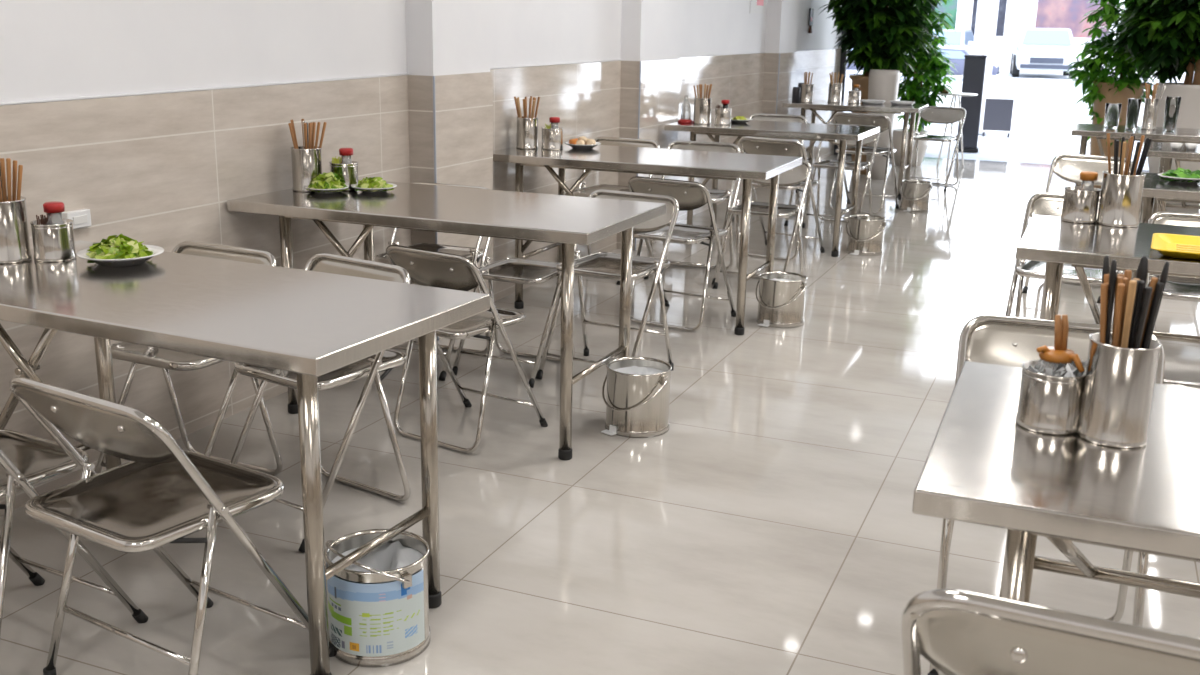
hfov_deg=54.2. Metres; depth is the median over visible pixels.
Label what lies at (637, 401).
bucket
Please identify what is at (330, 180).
lettuce
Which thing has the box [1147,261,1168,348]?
spoon
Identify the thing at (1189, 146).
cup
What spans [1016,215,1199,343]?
steel table
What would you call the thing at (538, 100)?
chopstick
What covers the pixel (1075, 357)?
chili
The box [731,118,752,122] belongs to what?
plate
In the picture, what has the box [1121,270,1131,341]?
chopstick
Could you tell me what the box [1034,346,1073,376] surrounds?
sauce jar
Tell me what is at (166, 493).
folding chair
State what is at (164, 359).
folding chair
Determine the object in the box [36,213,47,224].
toothpicks
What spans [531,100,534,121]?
chopstick
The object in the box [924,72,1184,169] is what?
ground
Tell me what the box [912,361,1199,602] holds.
steel table
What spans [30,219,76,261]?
condiment caddy
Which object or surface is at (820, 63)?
trim
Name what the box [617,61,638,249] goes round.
trim
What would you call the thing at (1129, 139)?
chopstick
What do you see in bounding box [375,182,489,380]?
folding chair
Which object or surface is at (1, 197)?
chopstick
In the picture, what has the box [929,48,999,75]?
parked car
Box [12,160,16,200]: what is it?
chopstick
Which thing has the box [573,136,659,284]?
folding chair
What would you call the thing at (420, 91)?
trim
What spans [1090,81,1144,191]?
pot
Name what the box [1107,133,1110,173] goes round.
chopstick
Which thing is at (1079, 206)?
condiment caddy
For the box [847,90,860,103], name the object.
condiment caddy
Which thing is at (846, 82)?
window
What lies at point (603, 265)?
folding chair
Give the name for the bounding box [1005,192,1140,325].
folding chair
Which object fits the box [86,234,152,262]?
lettuce
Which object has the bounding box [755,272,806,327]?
bucket
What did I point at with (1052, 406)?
condiment caddy
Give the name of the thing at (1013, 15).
building
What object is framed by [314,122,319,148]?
chopstick
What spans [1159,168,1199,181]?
greens
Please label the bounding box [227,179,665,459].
steel table
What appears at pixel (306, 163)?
canister
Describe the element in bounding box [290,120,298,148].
chopstick
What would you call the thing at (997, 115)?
sign
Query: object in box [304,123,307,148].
chopstick
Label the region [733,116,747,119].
food
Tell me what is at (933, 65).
potted shrub
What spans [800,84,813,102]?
canister
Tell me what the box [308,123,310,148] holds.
chopstick
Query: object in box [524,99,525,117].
chopstick
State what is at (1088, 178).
sauce jar
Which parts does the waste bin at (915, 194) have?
bail handle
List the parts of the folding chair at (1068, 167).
frame, backrest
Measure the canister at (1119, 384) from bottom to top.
0.153 m
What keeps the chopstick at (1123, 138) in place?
in the canister at (1120, 201)
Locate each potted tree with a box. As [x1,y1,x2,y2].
[819,0,939,174]
[1109,0,1199,204]
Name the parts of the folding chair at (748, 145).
backrest, frame, seat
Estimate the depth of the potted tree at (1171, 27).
9.32 m
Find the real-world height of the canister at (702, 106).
0.161 m
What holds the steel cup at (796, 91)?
on the steel table at (822, 105)
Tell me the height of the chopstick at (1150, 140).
0.269 m
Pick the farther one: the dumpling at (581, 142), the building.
the building
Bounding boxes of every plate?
[77,244,163,266]
[304,185,348,193]
[351,183,396,193]
[564,141,600,148]
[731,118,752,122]
[1158,173,1199,183]
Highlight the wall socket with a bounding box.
[62,209,90,228]
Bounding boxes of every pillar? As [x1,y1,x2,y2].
[406,0,489,75]
[620,0,680,60]
[765,0,798,52]
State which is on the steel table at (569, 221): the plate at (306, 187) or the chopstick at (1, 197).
the plate at (306, 187)
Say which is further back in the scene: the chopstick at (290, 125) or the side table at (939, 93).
the side table at (939, 93)
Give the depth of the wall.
4.04 m
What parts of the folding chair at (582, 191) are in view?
seat, frame, frame, backrest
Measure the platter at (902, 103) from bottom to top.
0.031 m
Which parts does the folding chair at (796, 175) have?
seat, frame, backrest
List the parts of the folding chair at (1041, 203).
seat, backrest, frame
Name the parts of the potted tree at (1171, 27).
pot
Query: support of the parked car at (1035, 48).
on the ground
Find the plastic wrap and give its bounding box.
[1027,360,1086,385]
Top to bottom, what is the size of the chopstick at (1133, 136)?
0.277 m
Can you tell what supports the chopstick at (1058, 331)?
on the sauce jar at (1053, 358)
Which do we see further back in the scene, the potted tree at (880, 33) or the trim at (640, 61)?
the potted tree at (880, 33)
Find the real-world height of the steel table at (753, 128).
0.750 m
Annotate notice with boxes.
[750,0,765,13]
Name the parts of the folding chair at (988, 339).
backrest, frame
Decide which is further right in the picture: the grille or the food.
the grille
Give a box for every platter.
[861,99,884,104]
[890,101,914,105]
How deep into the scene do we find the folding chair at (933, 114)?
10.50 m
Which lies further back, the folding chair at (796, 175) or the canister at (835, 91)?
the canister at (835, 91)
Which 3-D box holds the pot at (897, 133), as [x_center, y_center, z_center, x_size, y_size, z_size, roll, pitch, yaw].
[3.198,-1.970,12.159,0.400,0.360,0.400,7,16,22]
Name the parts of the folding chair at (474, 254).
seat, frame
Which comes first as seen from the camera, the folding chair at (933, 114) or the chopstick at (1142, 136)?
the chopstick at (1142, 136)
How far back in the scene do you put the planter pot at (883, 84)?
10.75 m
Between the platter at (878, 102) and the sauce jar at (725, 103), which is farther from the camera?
the platter at (878, 102)
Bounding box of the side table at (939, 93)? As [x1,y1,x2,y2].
[936,92,977,168]
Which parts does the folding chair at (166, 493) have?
leg, backrest, seat, leg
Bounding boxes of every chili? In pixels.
[1036,345,1049,352]
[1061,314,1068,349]
[1069,354,1084,372]
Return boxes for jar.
[43,201,64,224]
[339,148,352,163]
[549,117,559,128]
[721,100,729,108]
[853,84,859,90]
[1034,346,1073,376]
[1080,171,1097,190]
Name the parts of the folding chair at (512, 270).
seat, frame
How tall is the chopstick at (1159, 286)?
0.236 m
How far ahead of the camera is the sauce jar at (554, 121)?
5.68 m
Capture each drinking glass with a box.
[1104,103,1121,127]
[1125,98,1140,129]
[1163,96,1181,131]
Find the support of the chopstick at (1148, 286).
in the canister at (1119, 384)
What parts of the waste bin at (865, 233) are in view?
bail handle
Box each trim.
[0,48,840,105]
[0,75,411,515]
[408,75,436,339]
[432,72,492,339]
[433,76,438,340]
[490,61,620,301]
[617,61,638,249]
[634,59,680,249]
[634,61,640,250]
[676,53,764,222]
[758,53,778,187]
[775,52,796,139]
[776,53,779,113]
[792,49,840,162]
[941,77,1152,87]
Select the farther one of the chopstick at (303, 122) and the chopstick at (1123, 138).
the chopstick at (303, 122)
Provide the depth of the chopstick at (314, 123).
4.15 m
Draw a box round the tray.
[1151,233,1199,259]
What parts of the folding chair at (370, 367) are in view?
seat, frame, backrest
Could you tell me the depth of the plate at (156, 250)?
2.82 m
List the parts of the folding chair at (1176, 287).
frame, frame, backrest, seat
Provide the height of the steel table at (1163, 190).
0.750 m
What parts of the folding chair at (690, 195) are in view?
backrest, frame, seat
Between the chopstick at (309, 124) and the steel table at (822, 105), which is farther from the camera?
the steel table at (822, 105)
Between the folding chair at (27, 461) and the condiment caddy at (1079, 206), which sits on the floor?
the folding chair at (27, 461)
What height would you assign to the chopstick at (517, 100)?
0.235 m
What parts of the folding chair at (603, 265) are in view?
leg, seat, backrest, leg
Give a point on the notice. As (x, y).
(756, 6)
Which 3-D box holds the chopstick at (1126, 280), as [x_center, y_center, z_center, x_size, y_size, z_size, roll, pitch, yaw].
[0.769,0.028,1.747,0.010,0.238,0.014,-9,18,-33]
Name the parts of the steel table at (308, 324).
leg, leg, leg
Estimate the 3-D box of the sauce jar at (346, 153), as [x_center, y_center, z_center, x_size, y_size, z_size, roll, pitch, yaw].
[-0.905,-0.605,4.186,0.051,0.141,0.051,7,16,22]
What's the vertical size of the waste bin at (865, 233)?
0.222 m
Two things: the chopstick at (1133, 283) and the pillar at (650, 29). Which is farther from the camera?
the pillar at (650, 29)
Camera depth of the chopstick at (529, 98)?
5.68 m
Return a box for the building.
[934,0,1193,77]
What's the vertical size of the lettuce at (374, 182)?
0.042 m
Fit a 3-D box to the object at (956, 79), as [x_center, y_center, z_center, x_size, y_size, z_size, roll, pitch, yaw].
[12.103,-7.284,33.416,50.000,0.100,0.250,7,16,22]
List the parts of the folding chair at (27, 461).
frame, seat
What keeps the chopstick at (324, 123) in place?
in the canister at (306, 163)
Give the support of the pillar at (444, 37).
attached to the wall
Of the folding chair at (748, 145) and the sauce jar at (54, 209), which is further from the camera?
the folding chair at (748, 145)
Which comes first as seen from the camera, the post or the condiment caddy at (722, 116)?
the condiment caddy at (722, 116)
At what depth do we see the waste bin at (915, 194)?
9.02 m
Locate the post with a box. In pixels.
[973,0,998,134]
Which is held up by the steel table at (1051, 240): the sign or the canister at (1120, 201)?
the canister at (1120, 201)
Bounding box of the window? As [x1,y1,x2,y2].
[834,31,918,157]
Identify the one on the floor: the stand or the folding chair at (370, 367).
the folding chair at (370, 367)
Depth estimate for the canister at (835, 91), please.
9.87 m
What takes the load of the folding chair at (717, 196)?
on the floor
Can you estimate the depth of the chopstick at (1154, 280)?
1.72 m
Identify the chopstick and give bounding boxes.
[0,158,6,201]
[0,179,2,201]
[6,158,11,201]
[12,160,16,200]
[16,165,22,200]
[288,123,296,148]
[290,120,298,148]
[302,121,304,148]
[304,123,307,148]
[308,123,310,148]
[310,122,312,145]
[311,122,315,148]
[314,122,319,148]
[319,122,326,147]
[514,96,518,116]
[516,98,520,117]
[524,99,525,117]
[529,98,530,117]
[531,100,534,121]
[535,97,539,117]
[1054,315,1062,349]
[1100,283,1107,343]
[1104,274,1108,282]
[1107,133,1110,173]
[1111,276,1123,345]
[1113,283,1124,346]
[1114,139,1117,171]
[1114,140,1118,173]
[1119,137,1124,174]
[1119,277,1128,346]
[1120,142,1125,174]
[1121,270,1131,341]
[1121,280,1136,347]
[1124,139,1129,174]
[1125,136,1133,174]
[1127,279,1137,347]
[1128,136,1134,174]
[1128,280,1144,348]
[1130,142,1139,174]
[1132,286,1151,348]
[1133,135,1144,174]
[1136,138,1148,174]
[1138,139,1151,174]
[1139,277,1157,348]
[1139,286,1152,347]
[1141,282,1163,348]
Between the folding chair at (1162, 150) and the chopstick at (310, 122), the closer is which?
the chopstick at (310, 122)
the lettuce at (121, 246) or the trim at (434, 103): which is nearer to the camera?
the lettuce at (121, 246)
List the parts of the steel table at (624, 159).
leg, leg, under rail, leg, leg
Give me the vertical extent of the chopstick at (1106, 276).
0.239 m
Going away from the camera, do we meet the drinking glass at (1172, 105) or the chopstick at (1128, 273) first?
the chopstick at (1128, 273)
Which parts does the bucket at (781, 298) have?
bail handle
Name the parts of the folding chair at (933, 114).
seat, frame, backrest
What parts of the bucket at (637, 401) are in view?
bail handle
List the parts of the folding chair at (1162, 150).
leg, leg, under rail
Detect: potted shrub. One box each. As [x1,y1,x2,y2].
[890,0,957,166]
[1066,0,1156,191]
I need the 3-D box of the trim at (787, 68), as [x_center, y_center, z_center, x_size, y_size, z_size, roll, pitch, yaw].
[1.624,-1.922,10.327,0.008,1.145,0.626,7,16,22]
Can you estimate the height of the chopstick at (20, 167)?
0.227 m
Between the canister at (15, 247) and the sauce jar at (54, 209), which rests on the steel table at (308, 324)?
the canister at (15, 247)
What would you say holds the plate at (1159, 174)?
on the steel table at (1163, 190)
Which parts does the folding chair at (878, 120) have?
frame, backrest, seat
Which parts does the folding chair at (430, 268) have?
backrest, frame, seat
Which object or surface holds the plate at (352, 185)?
on the steel table at (569, 221)
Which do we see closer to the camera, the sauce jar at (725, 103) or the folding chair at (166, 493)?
the folding chair at (166, 493)
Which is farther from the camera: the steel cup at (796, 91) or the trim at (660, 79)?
the steel cup at (796, 91)
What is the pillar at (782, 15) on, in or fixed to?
attached to the wall
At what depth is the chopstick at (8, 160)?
2.81 m
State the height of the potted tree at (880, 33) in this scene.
2.195 m
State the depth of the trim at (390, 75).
3.95 m
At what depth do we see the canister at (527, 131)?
5.68 m
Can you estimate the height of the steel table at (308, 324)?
0.750 m
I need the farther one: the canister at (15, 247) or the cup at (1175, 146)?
the cup at (1175, 146)
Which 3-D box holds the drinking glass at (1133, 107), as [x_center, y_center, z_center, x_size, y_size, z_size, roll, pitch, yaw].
[3.474,-1.455,7.638,0.080,0.200,0.080,7,16,22]
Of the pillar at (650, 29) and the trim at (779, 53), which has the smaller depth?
the pillar at (650, 29)
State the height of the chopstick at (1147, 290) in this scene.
0.233 m
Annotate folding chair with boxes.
[0,429,147,635]
[9,377,333,674]
[95,241,282,474]
[230,253,410,552]
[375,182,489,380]
[386,245,547,453]
[452,237,574,387]
[535,189,678,379]
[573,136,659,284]
[628,176,735,331]
[644,140,739,284]
[713,160,811,288]
[732,113,806,225]
[739,136,824,260]
[802,123,879,227]
[829,112,898,213]
[901,589,1199,674]
[904,106,965,190]
[928,315,1164,674]
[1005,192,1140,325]
[1022,154,1132,302]
[1142,141,1199,274]
[1145,211,1199,388]
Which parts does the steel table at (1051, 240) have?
leg, leg, under rail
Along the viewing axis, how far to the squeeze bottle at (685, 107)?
7.43 m
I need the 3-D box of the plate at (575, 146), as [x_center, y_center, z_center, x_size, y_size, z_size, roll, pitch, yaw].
[-0.087,-0.950,5.793,0.184,0.027,0.184,7,16,22]
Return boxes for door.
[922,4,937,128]
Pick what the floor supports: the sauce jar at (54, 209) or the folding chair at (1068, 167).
the folding chair at (1068, 167)
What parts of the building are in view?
pane, pane, pane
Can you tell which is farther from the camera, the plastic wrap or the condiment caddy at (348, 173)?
the condiment caddy at (348, 173)
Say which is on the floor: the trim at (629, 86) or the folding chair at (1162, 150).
the folding chair at (1162, 150)
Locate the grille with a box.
[1030,57,1063,63]
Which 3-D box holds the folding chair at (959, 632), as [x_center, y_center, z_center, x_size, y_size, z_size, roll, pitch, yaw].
[0.584,0.617,1.405,0.433,0.797,0.464,8,16,24]
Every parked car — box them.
[926,29,973,74]
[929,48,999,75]
[1010,27,1083,78]
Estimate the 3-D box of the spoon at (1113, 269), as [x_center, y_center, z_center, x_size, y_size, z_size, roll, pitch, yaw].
[0.750,0.016,1.735,0.019,0.266,0.015,6,16,17]
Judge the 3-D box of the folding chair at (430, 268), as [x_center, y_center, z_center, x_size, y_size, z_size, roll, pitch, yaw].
[-0.443,0.006,3.887,0.388,0.656,0.431,11,18,33]
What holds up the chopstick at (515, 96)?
in the canister at (527, 131)
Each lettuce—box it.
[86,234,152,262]
[306,172,347,191]
[355,177,393,191]
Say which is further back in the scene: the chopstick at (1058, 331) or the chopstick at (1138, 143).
the chopstick at (1138, 143)
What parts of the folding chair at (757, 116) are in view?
backrest, frame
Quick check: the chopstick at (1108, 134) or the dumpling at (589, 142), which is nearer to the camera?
the chopstick at (1108, 134)
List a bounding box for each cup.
[792,87,800,101]
[1170,143,1182,149]
[1185,143,1197,150]
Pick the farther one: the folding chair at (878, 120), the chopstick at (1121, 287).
the folding chair at (878, 120)
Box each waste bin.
[846,215,885,255]
[900,180,931,211]
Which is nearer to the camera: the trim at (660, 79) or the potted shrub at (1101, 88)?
the trim at (660, 79)
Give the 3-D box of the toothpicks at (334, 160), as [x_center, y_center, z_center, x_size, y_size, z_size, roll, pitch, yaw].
[-0.942,-0.597,4.204,0.039,0.107,0.025,-12,20,-41]
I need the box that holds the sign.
[980,96,1015,136]
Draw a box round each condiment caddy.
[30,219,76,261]
[329,161,357,190]
[541,127,562,149]
[714,108,731,124]
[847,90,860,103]
[1016,359,1085,435]
[1061,186,1100,223]
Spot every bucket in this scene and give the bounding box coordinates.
[325,529,430,667]
[601,357,671,437]
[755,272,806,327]
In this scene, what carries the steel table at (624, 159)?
on the floor
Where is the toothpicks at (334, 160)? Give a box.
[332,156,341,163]
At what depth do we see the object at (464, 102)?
5.11 m
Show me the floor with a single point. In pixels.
(772, 528)
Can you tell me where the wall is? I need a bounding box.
[0,0,841,101]
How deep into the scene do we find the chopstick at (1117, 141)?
3.71 m
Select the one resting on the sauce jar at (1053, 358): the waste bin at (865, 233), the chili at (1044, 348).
the chili at (1044, 348)
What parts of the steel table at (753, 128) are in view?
leg, leg, under rail, leg, leg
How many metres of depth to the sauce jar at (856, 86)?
9.84 m
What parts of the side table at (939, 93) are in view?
leg, leg, leg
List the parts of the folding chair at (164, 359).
seat, frame, backrest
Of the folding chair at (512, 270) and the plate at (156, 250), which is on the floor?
the folding chair at (512, 270)
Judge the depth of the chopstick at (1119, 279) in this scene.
1.71 m
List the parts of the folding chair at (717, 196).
frame, backrest, seat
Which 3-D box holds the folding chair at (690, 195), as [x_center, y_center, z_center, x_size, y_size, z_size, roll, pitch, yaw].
[0.385,-0.412,5.457,0.408,0.691,0.454,10,17,29]
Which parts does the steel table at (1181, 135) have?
leg, under rail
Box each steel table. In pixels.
[0,240,489,674]
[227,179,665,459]
[493,142,801,334]
[664,118,879,256]
[782,100,927,199]
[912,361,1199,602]
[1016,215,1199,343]
[1071,123,1199,185]
[1131,172,1199,279]
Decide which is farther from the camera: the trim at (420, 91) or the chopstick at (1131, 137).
the trim at (420, 91)
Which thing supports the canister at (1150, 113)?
on the steel table at (1181, 135)
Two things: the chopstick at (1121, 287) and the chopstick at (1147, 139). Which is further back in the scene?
the chopstick at (1147, 139)
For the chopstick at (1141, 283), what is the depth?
1.71 m
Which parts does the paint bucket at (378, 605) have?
bail handle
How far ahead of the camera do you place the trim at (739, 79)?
9.00 m
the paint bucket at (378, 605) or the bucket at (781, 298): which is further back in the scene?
the bucket at (781, 298)
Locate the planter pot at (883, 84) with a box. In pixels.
[866,69,899,179]
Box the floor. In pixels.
[0,155,1199,674]
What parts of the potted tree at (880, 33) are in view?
pot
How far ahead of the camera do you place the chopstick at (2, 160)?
2.83 m
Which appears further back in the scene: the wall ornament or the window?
the window
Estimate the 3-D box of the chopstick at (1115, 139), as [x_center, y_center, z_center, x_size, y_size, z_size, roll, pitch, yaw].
[1.652,-0.504,3.761,0.033,0.265,0.010,2,15,2]
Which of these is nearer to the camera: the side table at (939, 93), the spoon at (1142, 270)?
the spoon at (1142, 270)
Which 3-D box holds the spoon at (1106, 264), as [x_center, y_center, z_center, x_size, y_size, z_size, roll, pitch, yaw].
[0.760,0.008,1.766,0.032,0.265,0.016,14,20,40]
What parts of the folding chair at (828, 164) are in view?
seat, frame, backrest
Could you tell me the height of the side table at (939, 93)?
0.752 m
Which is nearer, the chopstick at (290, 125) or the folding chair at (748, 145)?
the chopstick at (290, 125)
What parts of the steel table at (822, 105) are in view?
leg, leg, under rail, leg, leg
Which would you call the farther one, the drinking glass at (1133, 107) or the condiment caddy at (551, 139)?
the drinking glass at (1133, 107)
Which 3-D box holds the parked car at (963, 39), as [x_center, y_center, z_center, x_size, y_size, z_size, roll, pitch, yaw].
[11.884,-9.901,40.451,2.142,1.490,4.510,8,17,25]
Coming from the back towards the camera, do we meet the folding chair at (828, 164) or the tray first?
the folding chair at (828, 164)
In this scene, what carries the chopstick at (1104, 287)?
in the canister at (1119, 384)
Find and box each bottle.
[678,95,692,123]
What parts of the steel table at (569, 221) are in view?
leg, leg, under rail, leg, leg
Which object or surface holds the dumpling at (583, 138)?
on the plate at (575, 146)
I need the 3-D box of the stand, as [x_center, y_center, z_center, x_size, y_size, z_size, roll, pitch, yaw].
[4.327,-2.729,13.658,0.270,1.100,0.240,6,16,18]
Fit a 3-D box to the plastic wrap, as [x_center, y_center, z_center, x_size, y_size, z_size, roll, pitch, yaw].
[0.701,0.050,1.799,0.093,0.051,0.094,7,16,22]
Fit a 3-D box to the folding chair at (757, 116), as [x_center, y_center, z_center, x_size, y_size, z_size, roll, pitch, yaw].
[1.217,-1.218,8.443,0.442,0.748,0.491,7,16,20]
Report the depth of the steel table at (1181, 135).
7.52 m
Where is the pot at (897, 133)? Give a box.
[892,128,929,166]
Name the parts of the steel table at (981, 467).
leg, under rail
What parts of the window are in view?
glass pane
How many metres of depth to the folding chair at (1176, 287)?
4.52 m
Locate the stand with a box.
[954,55,986,151]
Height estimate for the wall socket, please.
0.050 m
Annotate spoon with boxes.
[1102,255,1109,282]
[1105,260,1116,344]
[1136,256,1147,286]
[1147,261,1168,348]
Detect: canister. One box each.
[0,196,31,263]
[290,146,321,191]
[516,116,537,149]
[693,97,711,123]
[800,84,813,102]
[828,83,841,102]
[1077,332,1161,448]
[1096,171,1145,227]
[1141,98,1159,129]
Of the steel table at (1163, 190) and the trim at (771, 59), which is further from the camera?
the trim at (771, 59)
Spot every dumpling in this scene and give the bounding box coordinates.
[576,140,584,144]
[578,136,586,141]
[586,139,594,144]
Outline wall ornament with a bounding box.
[808,8,813,32]
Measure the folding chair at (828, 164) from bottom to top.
0.705 m
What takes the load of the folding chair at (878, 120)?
on the floor
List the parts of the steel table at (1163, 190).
leg, leg, under rail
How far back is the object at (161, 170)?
3.74 m
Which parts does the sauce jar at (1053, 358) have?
lid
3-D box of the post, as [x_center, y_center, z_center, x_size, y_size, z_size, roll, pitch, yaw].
[5.247,-4.575,15.808,0.320,3.600,0.260,7,16,22]

